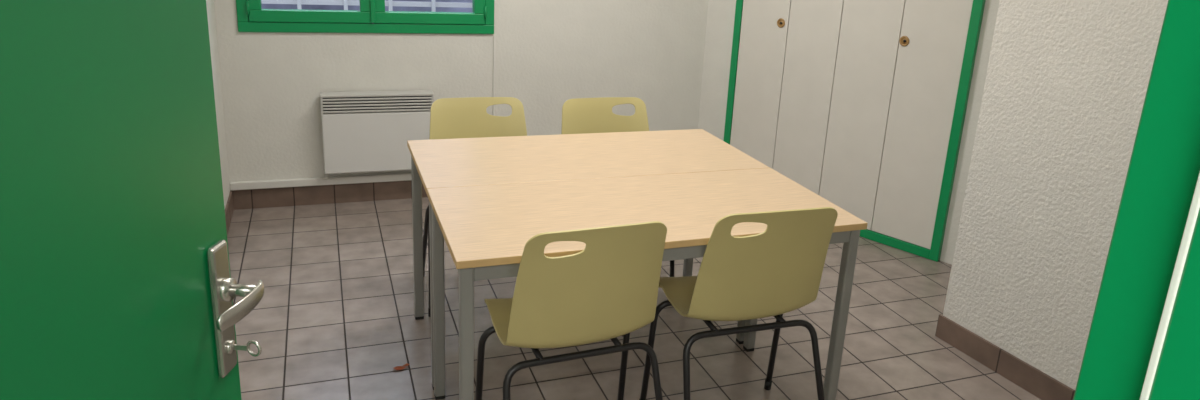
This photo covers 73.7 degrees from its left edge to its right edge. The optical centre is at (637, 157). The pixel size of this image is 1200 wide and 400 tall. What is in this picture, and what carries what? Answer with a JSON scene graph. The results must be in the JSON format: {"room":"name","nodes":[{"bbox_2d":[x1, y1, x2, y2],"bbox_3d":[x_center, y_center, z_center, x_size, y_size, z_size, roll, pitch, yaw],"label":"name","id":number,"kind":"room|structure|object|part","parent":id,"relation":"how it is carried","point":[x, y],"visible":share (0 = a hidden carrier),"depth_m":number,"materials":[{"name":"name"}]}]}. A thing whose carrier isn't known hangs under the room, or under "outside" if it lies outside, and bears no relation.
{"room":"meeting room","nodes":[
{"label":"meeting room","id":0,"kind":"room"},
{"bbox_2d":[206,0,229,206],"bbox_3d":[-1.380,-0.301,2.002,0.120,2.500,4.408,-3,17,-21],"label":"wall","id":1,"kind":"structure","parent":0,"point":[210,5],"depth_m":4.00,"materials":[{"name":"paint"}]},
{"bbox_2d":[225,190,233,234],"bbox_3d":[-1.421,0.816,2.435,0.010,0.111,4.208,-3,17,-21],"label":"baseboard","id":2,"kind":"structure","parent":1,"relation":"attached to","point":[229,209],"depth_m":4.12,"materials":[{"name":"brown tile"}]},
{"bbox_2d":[230,172,411,189],"bbox_3d":[-0.905,0.089,4.778,2.741,0.042,0.030,-3,17,-21],"label":"trim trunking","id":3,"kind":"structure","parent":1,"relation":"attached to","point":[352,179],"depth_m":4.43,"materials":[{"name":"white plastic"}]},
{"bbox_2d":[232,180,427,209],"bbox_3d":[-0.908,0.164,4.811,2.751,0.111,0.010,-3,17,-21],"label":"baseboard","id":4,"kind":"structure","parent":1,"relation":"attached to","point":[357,192],"depth_m":4.47,"materials":[{"name":"tile"}]},
{"bbox_2d":[214,0,249,181],"bbox_3d":[-2.161,-0.939,4.053,0.217,2.500,0.160,-3,17,-21],"label":"panel","id":5,"kind":"object","parent":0,"point":[225,10],"visible":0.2,"depth_m":4.17,"materials":[{"name":"paint"}]},
{"bbox_2d":[238,32,493,180],"bbox_3d":[-1.492,-0.236,4.544,1.318,0.958,0.160,-3,17,-21],"label":"wall","id":6,"kind":"structure","parent":0,"point":[284,74],"depth_m":4.34,"materials":[{"name":"paint"}]},
{"bbox_2d":[238,22,493,33],"bbox_3d":[-1.442,-0.706,4.353,1.314,0.052,0.075,-3,17,-21],"label":"windowsill","id":7,"kind":"structure","parent":6,"relation":"on","point":[300,27],"depth_m":4.30,"materials":[{"name":"green paint"}]},
{"bbox_2d":[236,0,248,21],"bbox_3d":[-1.998,-1.178,3.980,0.052,0.994,0.075,-3,17,-21],"label":"outer side","id":8,"kind":"object","parent":7,"relation":"on","point":[242,16],"visible":0.86,"depth_m":4.07,"materials":[{"name":"green paint"}]},
{"bbox_2d":[246,0,486,24],"bbox_3d":[-1.406,-1.182,4.200,1.220,0.946,0.078,-3,17,-21],"label":"window","id":9,"kind":"structure","parent":7,"relation":"on","point":[263,15],"depth_m":4.29,"materials":[{"name":"green paint"}]},
{"bbox_3d":[-1.979,-0.757,4.064,0.014,0.070,0.014,-3,17,-21],"label":"hinge","id":10,"kind":"part","parent":9,"relation":"part of","materials":[{"name":"green metal"}]},
{"bbox_3d":[-1.940,-1.177,3.991,0.060,0.870,0.067,-3,17,-21],"label":"sash side","id":11,"kind":"part","parent":9,"relation":"part of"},
{"bbox_3d":[-1.692,-1.193,4.097,0.501,0.902,0.004,-3,17,-21],"label":"glass","id":12,"kind":"part","parent":9,"relation":"part of","materials":[{"name":"clear glass"}]},
{"bbox_3d":[-1.437,-1.203,4.187,0.060,0.870,0.067,-3,17,-21],"label":"sash side","id":13,"kind":"part","parent":9,"relation":"part of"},
{"bbox_3d":[-1.375,-1.207,4.211,0.060,0.870,0.067,-3,17,-21],"label":"sash side","id":14,"kind":"part","parent":9,"relation":"part of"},
{"bbox_3d":[-1.128,-1.222,4.317,0.499,0.902,0.004,-3,17,-21],"label":"glass","id":15,"kind":"part","parent":9,"relation":"part of","materials":[{"name":"clear glass"}]},
{"bbox_3d":[-1.152,-0.773,4.438,0.599,0.060,0.067,-3,17,-21],"label":"sash bottom","id":16,"kind":"part","parent":9,"relation":"part of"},
{"bbox_3d":[-0.874,-1.232,4.407,0.060,0.870,0.067,-3,17,-21],"label":"sash side","id":17,"kind":"part","parent":9,"relation":"part of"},
{"bbox_3d":[-0.857,-0.815,4.502,0.014,0.070,0.014,-3,17,-21],"label":"hinge","id":18,"kind":"part","parent":9,"relation":"part of","materials":[{"name":"green metal"}]},
{"bbox_2d":[320,90,433,173],"bbox_3d":[-1.437,-0.144,4.445,0.587,0.443,0.106,-3,17,-21],"label":"heater","id":19,"kind":"object","parent":6,"relation":"attached to","point":[363,131],"visible":0.81,"depth_m":4.39,"materials":[{"name":"white metal"}]},
{"bbox_2d":[493,36,494,115],"bbox_3d":[-0.844,-0.317,4.687,0.010,0.790,0.010,-3,17,-21],"label":"trim","id":20,"kind":"structure","parent":6,"relation":"attached to","point":[493,36],"depth_m":4.63,"materials":[{"name":"white plastic"}]},
{"bbox_2d":[494,0,707,135],"bbox_3d":[-0.105,-1.045,4.856,1.567,2.500,0.160,-3,17,-21],"label":"wall","id":21,"kind":"structure","parent":0,"point":[549,53],"depth_m":4.85,"materials":[{"name":"paint"}]},
{"bbox_2d":[227,197,1040,399],"bbox_3d":[0.301,1.110,2.127,5.200,0.080,6.550,-3,17,-21],"label":"floor","id":22,"kind":"structure","parent":0,"point":[334,318],"depth_m":3.23,"materials":[{"name":"tile"}]},
{"bbox_2d":[394,363,409,369],"bbox_3d":[-0.860,0.764,2.919,0.033,0.008,0.060,16,20,37],"label":"dry leaf","id":23,"kind":"object","parent":22,"relation":"on","point":[406,364],"visible":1,"depth_m":2.91,"materials":[{"name":"brown plant"}]},
{"bbox_2d":[423,97,526,316],"bbox_3d":[-0.654,0.199,3.423,0.515,0.842,0.510,-3,17,-20],"label":"chair","id":24,"kind":"object","parent":22,"relation":"on","point":[468,117],"visible":0.2,"depth_m":3.49,"materials":[{"name":"yellow plastic"}]},
{"bbox_3d":[-0.725,0.350,3.632,0.507,0.410,0.165,-3,17,-20],"label":"leg","id":25,"kind":"part","parent":24,"relation":"part of","materials":[{"name":"black metal"}]},
{"bbox_3d":[-0.619,0.429,3.358,0.511,0.418,0.066,-3,17,-20],"label":"leg","id":26,"kind":"part","parent":24,"relation":"part of","materials":[{"name":"black metal"}]},
{"bbox_2d":[475,221,666,399],"bbox_3d":[-0.199,0.528,2.377,0.515,0.842,0.510,-4,18,-24],"label":"chair","id":27,"kind":"object","parent":22,"relation":"on","point":[608,289],"visible":1,"depth_m":2.18,"materials":[{"name":"yellow plastic"}]},
{"bbox_3d":[-0.312,0.539,2.337,0.018,0.026,0.221,-4,18,-24],"label":"rail","id":28,"kind":"part","parent":27,"relation":"part of","materials":[{"name":"black metal"}]},
{"bbox_3d":[-0.265,0.683,2.550,0.511,0.418,0.066,-4,18,-24],"label":"leg","id":29,"kind":"part","parent":27,"relation":"part of","materials":[{"name":"black metal"}]},
{"bbox_3d":[-0.143,0.773,2.286,0.507,0.410,0.165,-4,18,-24],"label":"leg","id":30,"kind":"part","parent":27,"relation":"part of","materials":[{"name":"black metal"}]},
{"bbox_3d":[-0.093,0.524,2.434,0.018,0.026,0.221,-4,18,-24],"label":"rail","id":31,"kind":"part","parent":27,"relation":"part of","materials":[{"name":"black metal"}]},
{"bbox_2d":[407,129,769,389],"bbox_3d":[-0.217,0.346,3.167,1.269,0.750,0.595,-3,17,-21],"label":"meeting table","id":32,"kind":"object","parent":22,"relation":"on","point":[459,162],"visible":0.55,"depth_m":3.04,"materials":[{"name":"brown wood"}]},
{"bbox_3d":[-0.876,0.306,3.187,0.036,0.716,0.036,-3,17,-21],"label":"leg","id":33,"kind":"part","parent":32,"relation":"part of","materials":[{"name":"grey paint"}]},
{"bbox_3d":[-0.683,0.455,2.711,0.036,0.716,0.036,-3,17,-21],"label":"leg","id":34,"kind":"part","parent":32,"relation":"part of","materials":[{"name":"grey paint"}]},
{"bbox_3d":[0.249,0.248,3.626,0.036,0.716,0.036,-3,17,-21],"label":"leg","id":35,"kind":"part","parent":32,"relation":"part of","materials":[{"name":"grey paint"}]},
{"bbox_3d":[0.442,0.397,3.150,0.036,0.716,0.036,-3,17,-21],"label":"leg","id":36,"kind":"part","parent":32,"relation":"part of","materials":[{"name":"grey paint"}]},
{"bbox_2d":[561,97,674,276],"bbox_3d":[-0.105,0.189,3.576,0.515,0.842,0.510,-3,17,-21],"label":"chair","id":37,"kind":"object","parent":22,"relation":"on","point":[579,115],"visible":0.18,"depth_m":3.64,"materials":[{"name":"yellow plastic"}]},
{"bbox_3d":[-0.068,0.418,3.511,0.511,0.418,0.066,-3,17,-21],"label":"leg","id":38,"kind":"part","parent":37,"relation":"part of","materials":[{"name":"black metal"}]},
{"bbox_2d":[427,168,867,399],"bbox_3d":[-0.001,0.512,2.636,1.269,0.750,0.595,-3,17,-21],"label":"meeting table","id":39,"kind":"object","parent":22,"relation":"on","point":[485,229],"visible":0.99,"depth_m":2.51,"materials":[{"name":"brown wood"}]},
{"bbox_3d":[-0.660,0.472,2.656,0.036,0.716,0.036,-3,17,-21],"label":"leg","id":40,"kind":"part","parent":39,"relation":"part of","materials":[{"name":"grey paint"}]},
{"bbox_3d":[-0.467,0.621,2.180,0.036,0.716,0.036,-3,17,-21],"label":"leg","id":41,"kind":"part","parent":39,"relation":"part of","materials":[{"name":"grey paint"}]},
{"bbox_3d":[0.117,0.271,2.303,1.173,0.045,0.020,-3,17,-21],"label":"rail","id":42,"kind":"part","parent":39,"relation":"part of","materials":[{"name":"grey metal"}]},
{"bbox_3d":[0.465,0.414,3.095,0.036,0.716,0.036,-3,17,-21],"label":"leg","id":43,"kind":"part","parent":39,"relation":"part of","materials":[{"name":"grey paint"}]},
{"bbox_3d":[0.658,0.563,2.619,0.036,0.716,0.036,-3,17,-21],"label":"leg","id":44,"kind":"part","parent":39,"relation":"part of","materials":[{"name":"grey paint"}]},
{"bbox_2d":[639,207,837,399],"bbox_3d":[0.323,0.498,2.592,0.515,0.842,0.510,-2,17,-20],"label":"chair","id":45,"kind":"object","parent":22,"relation":"on","point":[776,271],"visible":0.99,"depth_m":2.40,"materials":[{"name":"yellow plastic"}]},
{"bbox_3d":[0.208,0.507,2.559,0.018,0.026,0.221,-2,17,-20],"label":"rail","id":46,"kind":"part","parent":45,"relation":"part of","materials":[{"name":"black metal"}]},
{"bbox_3d":[0.266,0.653,2.768,0.511,0.418,0.066,-2,17,-20],"label":"leg","id":47,"kind":"part","parent":45,"relation":"part of","materials":[{"name":"black metal"}]},
{"bbox_3d":[0.368,0.744,2.496,0.507,0.410,0.165,-2,17,-20],"label":"leg","id":48,"kind":"part","parent":45,"relation":"part of","materials":[{"name":"black metal"}]},
{"bbox_3d":[0.433,0.497,2.641,0.018,0.026,0.221,-2,17,-20],"label":"rail","id":49,"kind":"part","parent":45,"relation":"part of","materials":[{"name":"black metal"}]},
{"bbox_2d":[723,0,985,261],"bbox_3d":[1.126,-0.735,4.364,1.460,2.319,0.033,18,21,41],"label":"built-in closet","id":50,"kind":"object","parent":22,"relation":"on","point":[860,104],"visible":0.81,"depth_m":4.36,"materials":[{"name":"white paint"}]},
{"bbox_3d":[0.618,-0.899,4.828,0.046,2.319,0.033,18,21,41],"label":"frame","id":51,"kind":"part","parent":50,"relation":"part of","materials":[{"name":"green paint"}]},
{"bbox_3d":[1.059,0.354,4.678,1.366,0.049,0.033,18,21,41],"label":"frame","id":52,"kind":"part","parent":50,"relation":"part of","materials":[{"name":"green paint"}]},
{"bbox_3d":[1.633,-0.571,3.901,0.048,2.319,0.033,18,21,41],"label":"frame","id":53,"kind":"part","parent":50,"relation":"part of","materials":[{"name":"green paint"}]},
{"bbox_2d":[698,0,999,263],"bbox_3d":[1.328,-0.787,4.263,2.540,2.500,0.120,18,21,41],"label":"wall","id":54,"kind":"structure","parent":0,"point":[720,13],"depth_m":4.88,"materials":[{"name":"paint"}]},
{"bbox_2d":[943,0,1167,389],"bbox_3d":[2.217,-0.178,2.335,0.908,2.500,2.121,-4,18,-25],"label":"wall pillar","id":55,"kind":"structure","parent":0,"point":[1066,85],"depth_m":2.88,"materials":[{"name":"paint"}]},
{"bbox_2d":[935,314,1074,399],"bbox_3d":[1.726,0.984,2.537,0.012,0.099,2.010,-5,18,-27],"label":"baseboard","id":56,"kind":"structure","parent":55,"relation":"attached to","point":[1036,382],"depth_m":3.11,"materials":[{"name":"brown tile"}]},
{"bbox_3d":[1.742,0.171,1.020,3.033,2.500,0.140,-3,17,-21],"label":"panel","id":57,"kind":"object","parent":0,"visible":0},
{"bbox_2d":[1073,0,1199,399],"bbox_3d":[0.308,0.448,0.514,0.030,2.079,0.182,-3,17,-21],"label":"door frame","id":58,"kind":"structure","parent":57,"relation":"attached to","point":[1164,165],"depth_m":0.46,"materials":[{"name":"green paint"}]},
{"bbox_2d":[1148,209,1199,399],"bbox_3d":[0.297,0.455,0.487,0.012,2.079,0.120,-3,17,-21],"label":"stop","id":59,"kind":"object","parent":58,"relation":"attached to","point":[1177,375],"visible":1,"depth_m":0.43,"materials":[{"name":"green paint"}]},
{"bbox_2d":[1139,172,1199,399],"bbox_3d":[0.273,0.442,0.543,0.012,2.068,0.004,-3,17,-21],"label":"gasket","id":60,"kind":"object","parent":59,"relation":"attached to","point":[1195,204],"visible":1,"depth_m":0.43,"materials":[{"name":"white rubber"}]},
{"bbox_3d":[-0.536,0.492,0.184,0.030,2.079,0.182,-3,17,-21],"label":"door frame","id":61,"kind":"structure","parent":0,"visible":0},
{"bbox_2d":[0,0,241,399],"bbox_3d":[-0.572,0.362,0.688,0.041,2.032,0.840,3,16,0],"label":"leaf","id":62,"kind":"object","parent":61,"relation":"attached to","point":[112,209],"visible":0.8,"depth_m":0.81,"materials":[{"name":"green paint"}]},
{"bbox_2d":[207,239,236,377],"bbox_3d":[-0.539,0.198,1.039,0.009,0.183,0.040,3,16,0],"label":"plate","id":63,"kind":"object","parent":62,"relation":"attached to","point":[217,255],"visible":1,"depth_m":1.03,"materials":[{"name":"metal"}]},
{"bbox_2d":[218,278,236,301],"bbox_3d":[-0.530,0.171,1.032,0.012,0.030,0.030,3,16,0],"label":"rose","id":64,"kind":"object","parent":63,"relation":"attached to","point":[223,294],"depth_m":1.02,"materials":[{"name":"silver metal"}]},
{"bbox_2d":[228,284,256,296],"bbox_3d":[-0.509,0.172,1.032,0.041,0.016,0.016,3,16,0],"label":"shaft","id":65,"kind":"object","parent":64,"relation":"attached to","point":[239,290],"depth_m":1.02,"materials":[{"name":"silver metal"}]},
{"bbox_2d":[226,340,235,353],"bbox_3d":[-0.536,0.250,1.054,0.005,0.018,0.018,3,16,0],"label":"cylinder","id":66,"kind":"object","parent":63,"relation":"attached to","point":[229,350],"visible":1,"depth_m":1.05,"materials":[{"name":"metal"}]},
{"bbox_2d":[232,344,247,350],"bbox_3d":[-0.526,0.251,1.055,0.022,0.007,0.002,4,16,0],"label":"shaft","id":67,"kind":"object","parent":66,"relation":"in","point":[235,347],"depth_m":1.05,"materials":[{"name":"silver metal"}]},
{"bbox_2d":[247,340,261,356],"bbox_3d":[-0.506,0.252,1.055,0.023,0.023,0.004,8,17,16],"label":"key bow","id":68,"kind":"object","parent":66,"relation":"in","point":[256,343],"visible":1,"depth_m":1.05,"materials":[{"name":"silver metal"}]},
{"bbox_2d":[216,280,263,331],"bbox_3d":[-0.490,0.184,0.996,0.016,0.026,0.098,4,16,1],"label":"lever blade","id":69,"kind":"object","parent":63,"relation":"attached to","point":[234,314],"visible":1,"depth_m":0.98,"materials":[{"name":"silver metal"}]},
{"bbox_3d":[-1.387,-1.964,4.047,1.318,0.440,0.160,-3,17,-21],"label":"panel","id":70,"kind":"object","parent":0,"visible":0},
{"bbox_3d":[-1.381,-1.679,4.070,1.314,0.114,0.082,-3,17,-21],"label":"window","id":71,"kind":"structure","parent":70,"relation":"attached to","visible":0},
{"bbox_2d":[370,0,375,22],"bbox_3d":[-1.392,-1.194,4.165,0.026,0.982,0.014,-3,17,-21],"label":"bead","id":72,"kind":"object","parent":71,"relation":"attached to","point":[372,2],"visible":1,"depth_m":4.28,"materials":[{"name":"green paint"}]},
{"bbox_2d":[485,0,493,24],"bbox_3d":[-0.824,-1.238,4.438,0.052,0.994,0.075,-3,17,-21],"label":"outer side","id":73,"kind":"object","parent":71,"relation":"attached to","point":[489,3],"visible":0.8,"depth_m":4.52,"materials":[{"name":"green paint"}]}
]}

